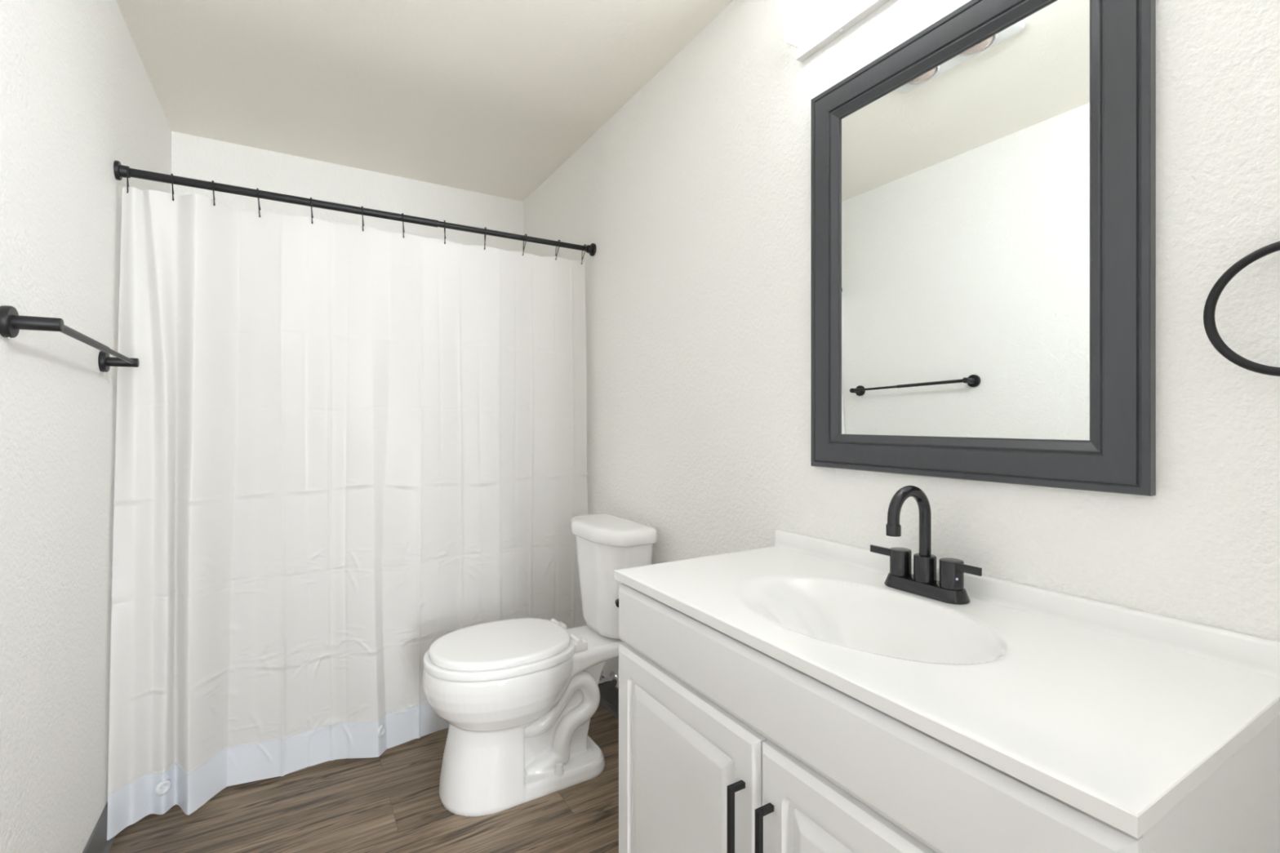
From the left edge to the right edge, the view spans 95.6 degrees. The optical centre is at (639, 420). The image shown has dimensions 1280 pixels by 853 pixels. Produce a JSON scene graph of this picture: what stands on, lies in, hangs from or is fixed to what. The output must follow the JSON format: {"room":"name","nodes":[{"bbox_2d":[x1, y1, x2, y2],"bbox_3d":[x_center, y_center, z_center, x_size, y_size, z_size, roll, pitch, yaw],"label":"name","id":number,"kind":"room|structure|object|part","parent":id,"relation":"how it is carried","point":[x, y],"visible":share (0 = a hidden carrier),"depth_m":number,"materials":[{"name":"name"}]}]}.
{"room":"bathroom","nodes":[
{"label":"bathroom","id":0,"kind":"room"},
{"bbox_2d":[0,0,171,852],"bbox_3d":[-1.029,-0.028,0.769,0.100,2.355,3.975,0,0,-31],"label":"wall","id":1,"kind":"structure","parent":0,"point":[78,97],"depth_m":1.25,"materials":[{"name":"white paint"}]},
{"bbox_2d":[0,305,139,372],"bbox_3d":[-1.242,-0.164,1.299,0.076,0.076,0.656,0,0,-31],"label":"towel bar","id":2,"kind":"object","parent":1,"relation":"attached to","point":[11,322],"visible":1,"depth_m":1.05,"materials":[{"name":"black metal"}]},
{"bbox_3d":[-1.089,-0.174,1.042,0.076,0.056,0.056,0,0,-31],"label":"post","id":3,"kind":"part","parent":2,"relation":"part of","materials":[{"name":"black metal"}]},
{"bbox_3d":[-1.396,-0.156,1.557,0.076,0.056,0.056,0,0,-31],"label":"post","id":4,"kind":"part","parent":2,"relation":"part of","materials":[{"name":"black metal"}]},
{"bbox_2d":[82,801,115,852],"bbox_3d":[-0.771,1.097,0.449,0.016,0.105,2.960,0,0,-31],"label":"baseboard","id":5,"kind":"structure","parent":1,"relation":"attached to","point":[97,842],"depth_m":1.52,"materials":[{"name":"grey plastic"}]},
{"bbox_2d":[113,160,595,256],"bbox_3d":[-0.850,-0.718,2.054,1.523,0.053,0.053,0,0,-31],"label":"shower rod","id":6,"kind":"object","parent":1,"relation":"attached to","point":[119,170],"visible":0.98,"depth_m":1.92,"materials":[{"name":"black metal"}]},
{"bbox_2d":[126,165,128,193],"bbox_3d":[-1.481,-0.693,1.676,0.007,0.086,0.039,-2,1,-41],"label":"curtain hook","id":7,"kind":"object","parent":6,"relation":"hanging from","point":[127,182],"visible":0.92,"depth_m":1.66,"materials":[{"name":"black metal"}]},
{"bbox_2d":[170,173,173,200],"bbox_3d":[-1.392,-0.693,1.727,0.009,0.086,0.042,0,0,-37],"label":"curtain hook","id":8,"kind":"object","parent":6,"relation":"hanging from","point":[171,174],"visible":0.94,"depth_m":1.72,"materials":[{"name":"black metal"}]},
{"bbox_2d":[106,186,587,840],"bbox_3d":[-0.857,0.232,2.049,1.507,1.804,0.133,0,0,-35],"label":"shower curtain","id":9,"kind":"object","parent":8,"relation":"hanging from","point":[342,451],"visible":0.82,"depth_m":1.91,"materials":[{"name":"white fabric"}]},
{"bbox_2d":[212,180,215,205],"bbox_3d":[-1.303,-0.693,1.772,0.010,0.086,0.055,0,0,-35],"label":"curtain hook","id":10,"kind":"object","parent":6,"relation":"hanging from","point":[212,180],"visible":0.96,"depth_m":1.76,"materials":[{"name":"black metal"}]},
{"bbox_2d":[256,187,260,217],"bbox_3d":[-1.213,-0.693,1.843,0.011,0.086,0.045,0,0,-22],"label":"curtain hook","id":11,"kind":"object","parent":6,"relation":"hanging from","point":[257,188],"visible":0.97,"depth_m":1.84,"materials":[{"name":"black metal"}]},
{"bbox_2d":[310,197,313,223],"bbox_3d":[-1.085,-0.693,1.914,0.010,0.086,0.035,0,0,-25],"label":"curtain hook","id":12,"kind":"object","parent":6,"relation":"hanging from","point":[312,216],"visible":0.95,"depth_m":1.91,"materials":[{"name":"black metal"}]},
{"bbox_2d":[361,205,364,231],"bbox_3d":[-0.953,-0.693,1.992,0.009,0.086,0.035,0,0,-20],"label":"curtain hook","id":13,"kind":"object","parent":6,"relation":"hanging from","point":[362,206],"visible":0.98,"depth_m":1.99,"materials":[{"name":"black metal"}]},
{"bbox_2d":[401,213,404,238],"bbox_3d":[-0.842,-0.693,2.059,0.009,0.086,0.035,0,0,-14],"label":"curtain hook","id":14,"kind":"object","parent":6,"relation":"hanging from","point":[403,231],"visible":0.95,"depth_m":2.06,"materials":[{"name":"black metal"}]},
{"bbox_2d":[444,220,445,244],"bbox_3d":[-0.717,-0.693,2.133,0.007,0.086,0.035,-2,1,-22],"label":"curtain hook","id":15,"kind":"object","parent":6,"relation":"hanging from","point":[444,220],"visible":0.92,"depth_m":2.13,"materials":[{"name":"black metal"}]},
{"bbox_2d":[484,226,486,249],"bbox_3d":[-0.590,-0.693,2.209,0.007,0.086,0.035,2,-1,-22],"label":"curtain hook","id":16,"kind":"object","parent":6,"relation":"hanging from","point":[485,227],"visible":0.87,"depth_m":2.20,"materials":[{"name":"black metal"}]},
{"bbox_2d":[522,234,527,255],"bbox_3d":[-0.454,-0.693,2.290,0.033,0.086,0.015,0,0,40],"label":"curtain hook","id":17,"kind":"object","parent":6,"relation":"hanging from","point":[526,235],"visible":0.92,"depth_m":2.29,"materials":[{"name":"black metal"}]},
{"bbox_2d":[555,240,559,259],"bbox_3d":[-0.336,-0.693,2.360,0.019,0.085,0.034,0,0,-25],"label":"curtain hook","id":18,"kind":"object","parent":6,"relation":"hanging from","point":[558,240],"visible":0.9,"depth_m":2.35,"materials":[{"name":"black metal"}]},
{"bbox_2d":[581,244,586,264],"bbox_3d":[-0.233,-0.693,2.422,0.033,0.086,0.015,0,0,39],"label":"curtain hook","id":19,"kind":"object","parent":6,"relation":"hanging from","point":[584,244],"visible":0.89,"depth_m":2.42,"materials":[{"name":"black metal"}]},
{"bbox_2d":[171,131,523,252],"bbox_3d":[-1.323,-0.028,2.849,1.523,2.355,0.100,0,0,-31],"label":"wall","id":20,"kind":"structure","parent":0,"point":[193,157],"depth_m":2.73,"materials":[{"name":"white paint"}]},
{"bbox_2d":[108,702,618,852],"bbox_3d":[-0.025,1.180,0.669,1.723,0.060,5.175,0,0,-31],"label":"floor","id":21,"kind":"structure","parent":0,"point":[388,802],"depth_m":1.68,"materials":[{"name":"brown wood"}]},
{"bbox_2d":[422,513,657,817],"bbox_3d":[-0.339,0.754,1.916,0.719,0.792,0.410,0,0,-31],"label":"toilet","id":22,"kind":"object","parent":21,"relation":"on","point":[518,699],"visible":0.97,"depth_m":1.78,"materials":[{"name":"white ceramic"}]},
{"bbox_3d":[-0.442,0.730,1.843,0.464,0.023,0.374,0,0,-31],"label":"seat","id":23,"kind":"part","parent":22,"relation":"part of","materials":[{"name":"white plastic"}]},
{"bbox_3d":[-0.443,0.706,1.843,0.432,0.021,0.352,0,0,-31],"label":"seat lid","id":24,"kind":"part","parent":22,"relation":"part of","materials":[{"name":"white plastic"}]},
{"bbox_3d":[-0.340,0.947,1.904,0.706,0.406,0.372,0,0,-31],"label":"bowl","id":25,"kind":"part","parent":22,"relation":"part of","materials":[{"name":"white ceramic"}]},
{"bbox_3d":[-0.116,0.383,2.049,0.198,0.050,0.410,0,0,-31],"label":"tank lid","id":26,"kind":"part","parent":22,"relation":"part of","materials":[{"name":"white ceramic"}]},
{"bbox_3d":[-0.113,0.573,2.051,0.176,0.330,0.386,0,0,-31],"label":"tank","id":27,"kind":"part","parent":22,"relation":"part of","materials":[{"name":"white ceramic"}]},
{"bbox_3d":[-0.038,0.595,1.887,0.084,0.022,0.025,0,0,-9],"label":"flush lever","id":28,"kind":"part","parent":22,"relation":"part of","materials":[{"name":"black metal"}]},
{"bbox_2d":[618,582,1279,852],"bbox_3d":[0.373,0.747,0.979,0.514,0.806,0.895,0,0,-31],"label":"vanity cabinet","id":29,"kind":"object","parent":21,"relation":"on","point":[726,745],"visible":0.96,"depth_m":0.79,"materials":[{"name":"white paint"}]},
{"bbox_3d":[0.070,0.766,1.063,0.019,0.568,0.441,0,0,-31],"label":"door","id":30,"kind":"part","parent":29,"relation":"part of","materials":[{"name":"white paint"}]},
{"bbox_3d":[0.147,0.625,0.886,0.030,0.138,0.009,0,0,-31],"label":"handle","id":31,"kind":"part","parent":29,"relation":"part of","materials":[{"name":"black metal"}]},
{"bbox_3d":[0.179,0.625,0.833,0.030,0.138,0.009,0,0,-31],"label":"handle","id":32,"kind":"part","parent":29,"relation":"part of","materials":[{"name":"black metal"}]},
{"bbox_3d":[0.300,0.766,0.677,0.019,0.568,0.450,0,0,-31],"label":"door","id":33,"kind":"part","parent":29,"relation":"part of","materials":[{"name":"white paint"}]},
{"bbox_2d":[613,529,1279,838],"bbox_3d":[0.386,0.373,0.988,0.489,0.180,0.905,0,0,-31],"label":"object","id":34,"kind":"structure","parent":29,"relation":"in","point":[1115,713],"depth_m":0.76,"materials":[{"name":"white stone"}]},
{"bbox_2d":[870,485,982,604],"bbox_3d":[0.524,0.221,1.080,0.167,0.203,0.146,0,0,17],"label":"faucet","id":35,"kind":"object","parent":34,"relation":"on","point":[950,589],"visible":1,"depth_m":1.07,"materials":[{"name":"grey metal"}]},
{"bbox_3d":[0.479,0.259,1.151,0.005,0.014,0.050,0,0,-31],"label":"lever","id":36,"kind":"part","parent":35,"relation":"part of","materials":[{"name":"grey metal"}]},
{"bbox_3d":[0.507,0.277,1.130,0.039,0.052,0.039,0,0,-31],"label":"handle","id":37,"kind":"part","parent":35,"relation":"part of","materials":[{"name":"grey metal"}]},
{"bbox_3d":[0.494,0.191,1.062,0.114,0.143,0.021,0,0,-31],"label":"spout","id":38,"kind":"part","parent":35,"relation":"part of","materials":[{"name":"grey metal"}]},
{"bbox_3d":[0.534,0.311,1.086,0.055,0.022,0.160,0,0,-31],"label":"plate","id":39,"kind":"part","parent":35,"relation":"part of","materials":[{"name":"grey metal"}]},
{"bbox_3d":[0.560,0.277,1.042,0.039,0.052,0.039,0,0,-31],"label":"handle","id":40,"kind":"part","parent":35,"relation":"part of","materials":[{"name":"grey metal"}]},
{"bbox_3d":[0.568,0.259,1.009,0.005,0.014,0.050,0,0,-31],"label":"lever","id":41,"kind":"part","parent":35,"relation":"part of","materials":[{"name":"grey metal"}]},
{"bbox_2d":[115,0,733,201],"bbox_3d":[-0.332,-1.235,1.184,1.723,0.060,3.975,0,0,-31],"label":"ceiling","id":42,"kind":"structure","parent":0,"point":[491,97],"depth_m":2.02,"materials":[{"name":"white paint"}]},
{"bbox_2d":[523,0,1279,688],"bbox_3d":[0.365,-0.028,1.599,0.100,2.355,3.975,0,0,-31],"label":"wall","id":43,"kind":"structure","parent":0,"point":[693,198],"depth_m":1.42,"materials":[{"name":"white paint"}]},
{"bbox_2d":[598,671,617,686],"bbox_3d":[-0.133,0.892,2.240,0.101,0.312,0.109,0,0,-31],"label":"supply valve","id":44,"kind":"object","parent":43,"relation":"attached to","point":[612,678],"visible":0.22,"depth_m":2.27,"materials":[{"name":"silver metal"}]},
{"bbox_2d":[598,675,618,719],"bbox_3d":[0.058,1.097,2.002,0.016,0.105,1.140,0,0,-31],"label":"baseboard","id":45,"kind":"structure","parent":43,"relation":"attached to","point":[609,694],"depth_m":2.30,"materials":[{"name":"grey plastic"}]},
{"bbox_2d":[782,0,889,62],"bbox_3d":[0.560,-0.966,1.106,0.070,0.157,0.734,0,0,-31],"label":"vanity light","id":46,"kind":"object","parent":43,"relation":"attached to","point":[814,24],"visible":1,"depth_m":1.34,"materials":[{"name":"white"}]},
{"bbox_2d":[786,0,859,45],"bbox_3d":[0.552,-0.979,1.101,0.044,0.129,0.717,0,0,-31],"label":"diffuser","id":47,"kind":"object","parent":46,"relation":"attached to","point":[804,18],"depth_m":1.34,"materials":[{"name":"white"}]},
{"bbox_2d":[810,0,1155,496],"bbox_3d":[0.581,-0.330,1.118,0.022,0.879,0.642,0,0,-31],"label":"mirror","id":48,"kind":"object","parent":43,"relation":"attached to","point":[983,188],"visible":1,"depth_m":1.04,"materials":[{"name":"mirror"}]},
{"bbox_3d":[0.586,-0.330,1.121,0.004,0.739,0.502,0,0,-31],"label":"glass","id":49,"kind":"part","parent":48,"relation":"part of","materials":[{"name":"white mirror"}]},
{"bbox_2d":[774,529,1279,678],"bbox_3d":[0.586,0.304,1.107,0.023,0.042,0.905,0,0,-31],"label":"backsplash","id":50,"kind":"structure","parent":43,"relation":"attached to","point":[1242,651],"depth_m":0.89,"materials":[{"name":"white stone"}]},
{"bbox_2d":[1203,240,1279,376],"bbox_3d":[0.805,-0.150,0.705,0.060,0.197,0.168,0,0,-31],"label":"towel ring","id":51,"kind":"object","parent":43,"relation":"attached to","point":[1209,322],"visible":1,"depth_m":0.74,"materials":[{"name":"black metal"}]}
]}

